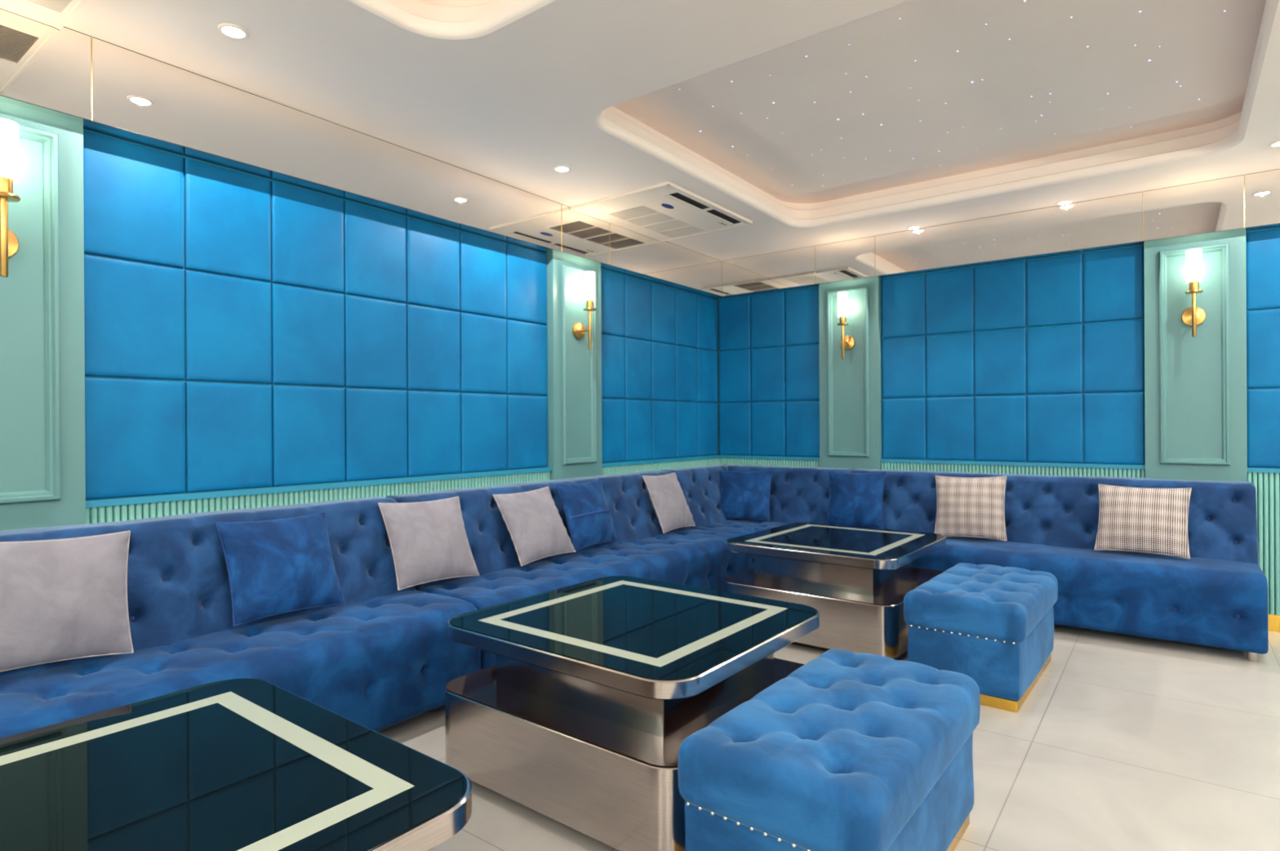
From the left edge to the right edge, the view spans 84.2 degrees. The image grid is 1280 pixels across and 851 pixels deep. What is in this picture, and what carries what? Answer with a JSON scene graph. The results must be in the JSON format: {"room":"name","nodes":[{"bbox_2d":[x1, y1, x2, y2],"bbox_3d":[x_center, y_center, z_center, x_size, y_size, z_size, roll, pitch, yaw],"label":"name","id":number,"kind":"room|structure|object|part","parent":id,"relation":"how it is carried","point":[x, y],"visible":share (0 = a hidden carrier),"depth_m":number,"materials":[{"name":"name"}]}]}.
{"room":"karaoke room","nodes":[
{"label":"karaoke room","id":0,"kind":"room"},
{"bbox_2d":[63,0,1279,261],"bbox_3d":[0.856,-1.576,1.213,6.677,0.200,8.380,0,0,37],"label":"ceiling","id":1,"kind":"structure","parent":0,"point":[510,92],"depth_m":3.38,"materials":[{"name":"paint"}]},
{"bbox_2d":[0,0,87,29],"bbox_3d":[-2.112,-1.450,1.914,0.806,0.019,1.070,0,0,37],"label":"air conditioner","id":2,"kind":"object","parent":1,"relation":"attached to","point":[55,13],"visible":1,"depth_m":2.46,"materials":[{"name":"white plastic"}]},
{"bbox_2d":[26,0,71,13],"bbox_3d":[-2.149,-1.446,2.073,0.305,0.006,0.800,0,0,37],"label":"grille","id":3,"kind":"object","parent":2,"relation":"attached to","point":[52,6],"depth_m":2.44,"materials":[{"name":"white"}]},
{"bbox_2d":[217,22,248,39],"bbox_3d":[-1.508,-1.460,2.630,0.100,0.008,0.100,0,0,37],"label":"recessed light","id":4,"kind":"object","parent":1,"relation":"in","point":[233,31],"visible":1,"depth_m":2.63,"materials":[{"name":"white plastic"}]},
{"bbox_2d":[553,164,570,172],"bbox_3d":[-0.446,-1.467,4.058,0.100,0.008,0.100,0,0,37],"label":"recessed light","id":5,"kind":"object","parent":1,"relation":"in","point":[561,168],"visible":1,"depth_m":4.05,"materials":[{"name":"white plastic"}]},
{"bbox_2d":[569,181,752,241],"bbox_3d":[0.173,-1.465,4.951,0.806,0.019,1.070,0,0,37],"label":"air conditioner","id":6,"kind":"object","parent":1,"relation":"attached to","point":[667,211],"visible":1,"depth_m":4.87,"materials":[{"name":"white plastic"}]},
{"bbox_2d":[608,204,705,237],"bbox_3d":[0.137,-1.464,5.106,0.310,0.014,0.804,0,0,37],"label":"grille","id":7,"kind":"object","parent":6,"relation":"attached to","point":[646,217],"depth_m":5.08,"materials":[{"name":"white plastic"}]},
{"bbox_2d":[670,192,740,223],"bbox_3d":[0.455,-1.474,4.813,0.100,0.003,0.870,0,0,37],"label":"outlet","id":8,"kind":"object","parent":6,"relation":"attached to","point":[683,199],"depth_m":4.79,"materials":[{"name":"white plastic"}]},
{"bbox_2d":[906,225,920,229],"bbox_3d":[2.051,-1.482,5.314,0.100,0.008,0.100,0,0,37],"label":"recessed light","id":9,"kind":"object","parent":1,"relation":"in","point":[913,227],"visible":1,"depth_m":5.30,"materials":[{"name":"white plastic"}]},
{"bbox_2d":[1055,200,1073,204],"bbox_3d":[2.830,-1.486,4.727,0.100,0.008,0.100,0,0,37],"label":"recessed light","id":10,"kind":"object","parent":1,"relation":"in","point":[1063,202],"visible":1,"depth_m":4.72,"materials":[{"name":"white plastic"}]},
{"bbox_2d":[1269,140,1279,146],"bbox_3d":[3.385,-1.489,3.740,0.100,0.008,0.100,0,0,37],"label":"recessed light","id":11,"kind":"object","parent":1,"relation":"in","point":[1277,144],"visible":1,"depth_m":3.75,"materials":[{"name":"white plastic"}]},
{"bbox_2d":[376,623,1279,850],"bbox_3d":[0.866,1.294,1.264,6.947,0.100,8.650,0,0,37],"label":"floor","id":12,"kind":"structure","parent":0,"point":[1122,742],"depth_m":2.62,"materials":[{"name":"beige tile"}]},
{"bbox_2d":[0,678,471,850],"bbox_3d":[-1.011,0.977,1.285,1.060,0.555,1.040,0,0,38],"label":"coffee table","id":13,"kind":"object","parent":12,"relation":"on","point":[236,764],"visible":1,"depth_m":1.39,"materials":[{"name":"black glass"}]},
{"bbox_2d":[0,496,480,738],"bbox_3d":[-1.767,0.812,2.457,0.822,0.894,2.455,0,0,37],"label":"sofa","id":14,"kind":"object","parent":12,"relation":"on","point":[383,658],"visible":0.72,"depth_m":2.71,"materials":[{"name":"blue fabric"}]},
{"bbox_2d":[0,530,133,671],"bbox_3d":[-1.952,0.578,2.345,0.454,0.424,0.174,0,0,-42],"label":"cushion","id":15,"kind":"object","parent":14,"relation":"on","point":[61,599],"visible":1,"depth_m":2.33,"materials":[{"name":"beige fabric"}]},
{"bbox_3d":[-1.954,0.613,2.597,0.354,0.494,2.447,0,0,37],"label":"backrest","id":16,"kind":"part","parent":14,"relation":"part of","materials":[{"name":"blue fabric"}]},
{"bbox_3d":[-1.759,1.002,2.452,0.806,0.404,2.455,0,0,37],"label":"seat","id":17,"kind":"part","parent":14,"relation":"part of","materials":[{"name":"blue fabric"}]},
{"bbox_2d":[215,511,346,626],"bbox_3d":[-1.488,0.581,2.956,0.212,0.386,0.449,0,0,42],"label":"cushion","id":18,"kind":"object","parent":14,"relation":"on","point":[275,566],"visible":1,"depth_m":2.89,"materials":[{"name":"blue fabric"}]},
{"bbox_2d":[385,470,746,669],"bbox_3d":[-0.283,0.802,4.428,0.821,0.893,2.460,0,0,37],"label":"sofa","id":19,"kind":"object","parent":12,"relation":"on","point":[685,555],"visible":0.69,"depth_m":4.22,"materials":[{"name":"blue fabric"}]},
{"bbox_2d":[377,496,479,590],"bbox_3d":[-1.051,0.575,3.550,0.217,0.402,0.464,0,0,41],"label":"cushion","id":20,"kind":"object","parent":19,"relation":"on","point":[428,541],"visible":1,"depth_m":3.48,"materials":[{"name":"beige fabric"}]},
{"bbox_2d":[493,486,575,565],"bbox_3d":[-0.610,0.575,4.135,0.234,0.397,0.459,0,0,34],"label":"cushion","id":21,"kind":"object","parent":19,"relation":"on","point":[535,526],"visible":1,"depth_m":4.05,"materials":[{"name":"beige fabric"}]},
{"bbox_3d":[-0.471,0.603,4.569,0.353,0.493,2.452,0,0,37],"label":"backrest","id":22,"kind":"part","parent":19,"relation":"part of","materials":[{"name":"blue fabric"}]},
{"bbox_3d":[-0.276,0.993,4.424,0.805,0.405,2.460,0,0,37],"label":"seat","id":23,"kind":"part","parent":19,"relation":"part of","materials":[{"name":"blue fabric"}]},
{"bbox_2d":[555,478,617,551],"bbox_3d":[-0.329,0.559,4.498,0.184,0.405,0.452,0,0,33],"label":"cushion","id":24,"kind":"object","parent":19,"relation":"on","point":[588,519],"visible":1,"depth_m":4.40,"materials":[{"name":"blue fabric"}]},
{"bbox_2d":[642,471,695,533],"bbox_3d":[0.219,0.560,5.229,0.213,0.405,0.453,0,0,35],"label":"cushion","id":25,"kind":"object","parent":19,"relation":"on","point":[668,501],"visible":1,"depth_m":5.13,"materials":[{"name":"beige fabric"}]},
{"bbox_2d":[444,575,819,850],"bbox_3d":[-0.009,0.971,2.605,1.060,0.555,1.010,0,0,38],"label":"coffee table","id":26,"kind":"object","parent":12,"relation":"on","point":[586,708],"visible":0.87,"depth_m":2.27,"materials":[{"name":"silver metal"}]},
{"bbox_3d":[-0.011,0.697,2.605,1.044,0.006,0.994,0,0,38],"label":"glass","id":27,"kind":"part","parent":26,"relation":"part of","materials":[{"name":"black glass"}]},
{"bbox_2d":[661,464,851,570],"bbox_3d":[0.934,0.795,5.691,1.248,0.891,1.001,0,0,37],"label":"sofa","id":28,"kind":"object","parent":12,"relation":"on","point":[797,494],"visible":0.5,"depth_m":5.72,"materials":[{"name":"blue fabric"}]},
{"bbox_3d":[0.937,0.986,5.680,1.232,0.400,0.985,0,0,37],"label":"seat","id":29,"kind":"part","parent":28,"relation":"part of","materials":[{"name":"blue fabric"}]},
{"bbox_2d":[720,469,773,520],"bbox_3d":[0.866,0.576,5.883,0.461,0.420,0.190,0,0,22],"label":"cushion","id":30,"kind":"object","parent":28,"relation":"on","point":[745,495],"visible":0.91,"depth_m":5.82,"materials":[{"name":"blue fabric"}]},
{"bbox_3d":[0.933,0.596,5.691,1.248,0.491,1.001,0,0,37],"label":"backrest","id":31,"kind":"part","parent":28,"relation":"part of","materials":[{"name":"blue fabric"}]},
{"bbox_2d":[826,471,885,528],"bbox_3d":[1.630,0.557,5.368,0.442,0.426,0.172,0,0,33],"label":"cushion","id":32,"kind":"object","parent":28,"relation":"on","point":[855,499],"visible":0.95,"depth_m":5.31,"materials":[{"name":"blue fabric"}]},
{"bbox_2d":[677,648,980,850],"bbox_3d":[0.578,1.010,2.005,0.517,0.472,0.962,0,0,38],"label":"ottoman","id":33,"kind":"object","parent":12,"relation":"on","point":[848,750],"visible":1,"depth_m":1.76,"materials":[{"name":"blue fabric"}]},
{"bbox_2d":[724,522,946,658],"bbox_3d":[1.205,0.963,4.330,1.035,0.555,1.080,0,0,38],"label":"coffee table","id":34,"kind":"object","parent":12,"relation":"on","point":[858,580],"visible":0.89,"depth_m":3.94,"materials":[{"name":"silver metal"}]},
{"bbox_3d":[1.203,0.689,4.330,1.019,0.006,1.064,0,0,38],"label":"glass","id":35,"kind":"part","parent":34,"relation":"part of","materials":[{"name":"black glass"}]},
{"bbox_2d":[903,562,1057,712],"bbox_3d":[1.718,1.002,3.533,0.517,0.472,0.932,0,0,39],"label":"ottoman","id":36,"kind":"object","parent":12,"relation":"on","point":[993,625],"visible":0.99,"depth_m":3.22,"materials":[{"name":"blue fabric"}]},
{"bbox_3d":[1.717,0.851,3.533,0.517,0.170,0.932,0,0,39],"label":"lid","id":37,"kind":"part","parent":36,"relation":"part of","materials":[{"name":"blue fabric"}]},
{"bbox_2d":[844,468,1268,662],"bbox_3d":[2.475,0.786,4.663,2.430,0.894,0.790,0,0,37],"label":"sofa","id":38,"kind":"object","parent":12,"relation":"on","point":[1217,597],"visible":0.6,"depth_m":4.15,"materials":[{"name":"blue fabric"}]},
{"bbox_2d":[934,475,1007,541],"bbox_3d":[2.256,0.558,4.850,0.457,0.434,0.187,0,0,30],"label":"cushion","id":39,"kind":"object","parent":38,"relation":"on","point":[966,507],"visible":0.91,"depth_m":4.79,"materials":[{"name":"beige fabric"}]},
{"bbox_3d":[2.604,0.585,4.837,2.422,0.494,0.356,0,0,37],"label":"backrest","id":40,"kind":"part","parent":38,"relation":"part of","materials":[{"name":"blue fabric"}]},
{"bbox_3d":[2.471,0.976,4.657,2.430,0.407,0.774,0,0,37],"label":"seat","id":41,"kind":"part","parent":38,"relation":"part of","materials":[{"name":"blue fabric"}]},
{"bbox_2d":[1093,484,1191,559],"bbox_3d":[3.015,0.565,4.258,0.469,0.393,0.206,0,0,42],"label":"cushion","id":42,"kind":"object","parent":38,"relation":"on","point":[1135,519],"visible":1,"depth_m":4.20,"materials":[{"name":"beige fabric"}]},
{"bbox_3d":[3.201,1.201,3.704,0.052,0.058,0.052,0,0,37],"label":"leg","id":43,"kind":"part","parent":38,"relation":"part of","materials":[{"name":"metal"}]},
{"bbox_2d":[716,298,1013,462],"bbox_3d":[3.474,-0.383,4.599,6.777,3.220,0.170,0,0,37],"label":"wall","id":44,"kind":"structure","parent":0,"point":[717,351],"depth_m":6.56,"materials":[{"name":"blue fabric"}]},
{"bbox_2d":[561,204,609,265],"bbox_3d":[-0.369,-1.313,4.909,0.008,0.316,0.498,0,0,37],"label":"mirror","id":45,"kind":"object","parent":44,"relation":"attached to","point":[584,236],"visible":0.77,"depth_m":4.89,"materials":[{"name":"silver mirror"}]},
{"bbox_2d":[0,95,1279,299],"bbox_3d":[0.858,-1.318,1.213,6.677,0.315,8.380,0,0,37],"label":"trim","id":46,"kind":"structure","parent":44,"relation":"attached to","point":[90,126],"depth_m":3.79,"materials":[{"name":"silver mirror"}]},
{"bbox_2d":[0,8,92,120],"bbox_3d":[-2.215,-1.301,2.456,0.008,0.316,0.519,0,0,37],"label":"mirror","id":47,"kind":"object","parent":46,"relation":"attached to","point":[42,64],"visible":0.93,"depth_m":2.55,"materials":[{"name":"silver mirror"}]},
{"bbox_2d":[92,36,562,251],"bbox_3d":[-1.289,-1.307,3.686,0.008,0.316,2.557,0,0,37],"label":"mirror","id":48,"kind":"object","parent":46,"relation":"attached to","point":[133,91],"visible":1,"depth_m":3.28,"materials":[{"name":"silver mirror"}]},
{"bbox_2d":[875,191,1142,275],"bbox_3d":[2.524,-1.329,5.033,1.706,0.316,0.008,0,0,37],"label":"mirror","id":49,"kind":"object","parent":46,"relation":"attached to","point":[1114,220],"visible":1,"depth_m":4.96,"materials":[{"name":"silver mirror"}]},
{"bbox_2d":[609,222,722,296],"bbox_3d":[0.258,-1.317,5.742,0.007,0.316,1.585,0,0,37],"label":"mirror","id":50,"kind":"object","parent":44,"relation":"attached to","point":[629,250],"visible":0.86,"depth_m":5.65,"materials":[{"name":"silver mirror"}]},
{"bbox_2d":[721,245,815,296],"bbox_3d":[1.093,-1.322,6.110,0.885,0.316,0.008,0,0,37],"label":"mirror","id":51,"kind":"object","parent":44,"relation":"attached to","point":[796,267],"visible":1,"depth_m":6.09,"materials":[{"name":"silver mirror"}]},
{"bbox_2d":[718,286,819,457],"bbox_3d":[1.128,-0.448,6.239,0.997,1.434,0.030,0,0,37],"label":"wall panel","id":52,"kind":"object","parent":44,"relation":"attached to","point":[769,343],"visible":0.96,"depth_m":6.21,"materials":[{"name":"fabric"}]},
{"bbox_2d":[815,235,875,284],"bbox_3d":[1.645,-1.325,5.695,0.492,0.316,0.008,0,0,37],"label":"mirror","id":53,"kind":"object","parent":44,"relation":"attached to","point":[852,259],"visible":1,"depth_m":5.69,"materials":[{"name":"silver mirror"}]},
{"bbox_2d":[837,307,855,358],"bbox_3d":[1.638,-0.798,5.683,0.120,0.530,0.149,0,0,37],"label":"wall sconce","id":54,"kind":"object","parent":44,"relation":"attached to","point":[847,342],"visible":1,"depth_m":5.65,"materials":[{"name":"gold metal"}]},
{"bbox_3d":[1.620,-0.670,5.658,0.022,0.275,0.022,0,0,37],"label":"rod","id":55,"kind":"part","parent":54,"relation":"part of","materials":[{"name":"gold metal"}]},
{"bbox_3d":[1.677,-0.668,5.733,0.120,0.120,0.022,0,0,37],"label":"plate","id":56,"kind":"part","parent":54,"relation":"part of","materials":[{"name":"gold metal"}]},
{"bbox_2d":[818,276,882,469],"bbox_3d":[1.705,0.034,5.761,0.494,2.405,0.104,0,0,37],"label":"trim","id":57,"kind":"structure","parent":44,"relation":"attached to","point":[851,427],"depth_m":5.72,"materials":[{"name":"teal paint"}]},
{"bbox_3d":[1.679,-0.423,5.730,0.338,1.350,0.027,0,0,37],"label":"moulding","id":58,"kind":"part","parent":57,"relation":"part of","materials":[{"name":"teal paint"}]},
{"bbox_2d":[881,244,1145,464],"bbox_3d":[2.604,-0.456,5.128,1.706,1.434,0.030,0,0,37],"label":"wall panel","id":59,"kind":"object","parent":44,"relation":"attached to","point":[1039,359],"visible":0.99,"depth_m":5.04,"materials":[{"name":"fabric"}]},
{"bbox_2d":[1181,271,1205,337],"bbox_3d":[3.402,-0.807,4.355,0.120,0.530,0.149,0,0,37],"label":"wall sconce","id":60,"kind":"object","parent":44,"relation":"attached to","point":[1193,316],"visible":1,"depth_m":4.33,"materials":[{"name":"gold metal"}]},
{"bbox_3d":[3.441,-0.677,4.406,0.120,0.120,0.022,0,0,37],"label":"plate","id":61,"kind":"part","parent":60,"relation":"part of","materials":[{"name":"gold metal"}]},
{"bbox_3d":[3.383,-0.918,4.330,0.028,0.052,0.028,0,0,37],"label":"bulb","id":62,"kind":"part","parent":60,"relation":"part of","materials":[{"name":"white glass"}]},
{"bbox_3d":[3.385,-0.679,4.331,0.022,0.275,0.022,0,0,37],"label":"rod","id":63,"kind":"part","parent":60,"relation":"part of","materials":[{"name":"gold metal"}]},
{"bbox_2d":[1142,174,1244,240],"bbox_3d":[3.404,-1.334,4.370,0.493,0.316,0.008,0,0,37],"label":"mirror","id":64,"kind":"object","parent":44,"relation":"attached to","point":[1216,205],"visible":1,"depth_m":4.36,"materials":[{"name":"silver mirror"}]},
{"bbox_2d":[1143,229,1247,480],"bbox_3d":[3.467,0.025,4.435,0.500,2.405,0.104,0,0,37],"label":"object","id":65,"kind":"structure","parent":44,"relation":"attached to","point":[1195,388],"depth_m":4.40,"materials":[{"name":"teal paint"}]},
{"bbox_3d":[3.441,-0.432,4.404,0.344,1.350,0.027,0,0,37],"label":"moulding","id":66,"kind":"part","parent":65,"relation":"part of","materials":[{"name":"teal paint"}]},
{"bbox_2d":[1244,168,1279,227],"bbox_3d":[4.303,-1.338,3.694,1.753,0.316,0.008,0,0,37],"label":"mirror","id":67,"kind":"object","parent":44,"relation":"attached to","point":[1262,188],"visible":1,"depth_m":4.17,"materials":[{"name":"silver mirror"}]},
{"bbox_2d":[1245,227,1279,467],"bbox_3d":[4.384,-0.465,3.788,1.745,1.434,0.030,0,0,37],"label":"wall panel","id":68,"kind":"object","parent":44,"relation":"attached to","point":[1262,246],"visible":0.91,"depth_m":4.25,"materials":[{"name":"fabric"}]},
{"bbox_2d":[1268,613,1279,631],"bbox_3d":[0.544,1.196,1.768,5.467,0.100,7.870,0,0,37],"label":"baseboard","id":69,"kind":"structure","parent":44,"relation":"attached to","point":[1273,620],"depth_m":4.21,"materials":[{"name":"gold metal"}]},
{"bbox_3d":[-1.851,-0.352,3.300,0.170,3.220,8.650,0,0,37],"label":"wall","id":70,"kind":"structure","parent":0,"visible":0},
{"bbox_2d":[0,158,20,276],"bbox_3d":[-2.201,-0.774,2.444,0.149,0.530,0.120,0,0,37],"label":"wall sconce","id":71,"kind":"object","parent":70,"relation":"attached to","point":[9,242],"visible":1,"depth_m":2.42,"materials":[{"name":"gold metal"}]},
{"bbox_3d":[-2.176,-0.647,2.426,0.022,0.275,0.022,0,0,37],"label":"rod","id":72,"kind":"part","parent":71,"relation":"part of","materials":[{"name":"gold metal"}]},
{"bbox_3d":[-2.178,-0.885,2.426,0.028,0.052,0.028,0,0,37],"label":"bulb","id":73,"kind":"part","parent":71,"relation":"part of","materials":[{"name":"white glass"}]},
{"bbox_3d":[-2.252,-0.644,2.482,0.022,0.120,0.120,0,0,37],"label":"plate","id":74,"kind":"part","parent":71,"relation":"part of","materials":[{"name":"gold metal"}]},
{"bbox_2d":[0,101,85,530],"bbox_3d":[-2.277,0.059,2.504,0.104,2.405,0.503,0,0,37],"label":"pilaster","id":75,"kind":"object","parent":70,"relation":"attached to","point":[42,475],"depth_m":2.59,"materials":[{"name":"teal paint"}]},
{"bbox_3d":[-2.248,-0.399,2.481,0.027,1.350,0.347,0,0,37],"label":"moulding","id":76,"kind":"part","parent":75,"relation":"part of","materials":[{"name":"teal paint"}]},
{"bbox_2d":[83,129,547,499],"bbox_3d":[-1.392,-0.433,3.744,0.030,1.434,2.545,0,0,37],"label":"wall panel","id":77,"kind":"object","parent":70,"relation":"attached to","point":[242,331],"visible":0.98,"depth_m":3.35,"materials":[{"name":"fabric"}]},
{"bbox_2d":[546,252,602,479],"bbox_3d":[-0.445,0.047,4.938,0.104,2.405,0.496,0,0,37],"label":"trim","id":78,"kind":"structure","parent":70,"relation":"attached to","point":[574,370],"depth_m":4.88,"materials":[{"name":"teal paint"}]},
{"bbox_3d":[-0.417,-0.411,4.915,0.027,1.350,0.340,0,0,37],"label":"moulding","id":79,"kind":"part","parent":78,"relation":"part of","materials":[{"name":"teal paint"}]},
{"bbox_2d":[572,290,595,349],"bbox_3d":[-0.369,-0.786,4.879,0.149,0.530,0.120,0,0,37],"label":"wall sconce","id":80,"kind":"object","parent":70,"relation":"attached to","point":[579,330],"visible":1,"depth_m":4.86,"materials":[{"name":"gold metal"}]},
{"bbox_3d":[-0.419,-0.656,4.918,0.022,0.120,0.120,0,0,37],"label":"plate","id":81,"kind":"part","parent":80,"relation":"part of","materials":[{"name":"gold metal"}]},
{"bbox_3d":[-0.345,-0.897,4.861,0.028,0.052,0.028,0,0,37],"label":"bulb","id":82,"kind":"part","parent":80,"relation":"part of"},
{"bbox_3d":[-0.344,-0.659,4.861,0.022,0.275,0.022,0,0,37],"label":"rod","id":83,"kind":"part","parent":80,"relation":"part of","materials":[{"name":"gold metal"}]},
{"bbox_2d":[600,268,718,462],"bbox_3d":[0.191,-0.443,5.847,0.030,1.434,1.723,0,0,37],"label":"wall panel","id":84,"kind":"object","parent":70,"relation":"attached to","point":[660,342],"visible":0.96,"depth_m":5.76,"materials":[{"name":"fabric"}]},
{"bbox_2d":[85,457,1279,615],"bbox_3d":[0.541,0.723,1.768,5.467,0.845,7.870,0,0,37],"label":"wainscoting","id":85,"kind":"structure","parent":70,"relation":"attached to","point":[1267,485],"depth_m":4.22,"materials":[{"name":"green wood"}]},
{"bbox_2d":[85,454,1279,507],"bbox_3d":[0.539,0.288,1.767,5.467,0.026,7.870,0,0,37],"label":"trim","id":86,"kind":"structure","parent":70,"relation":"attached to","point":[224,493],"depth_m":4.13,"materials":[{"name":"green wood"}]}
]}

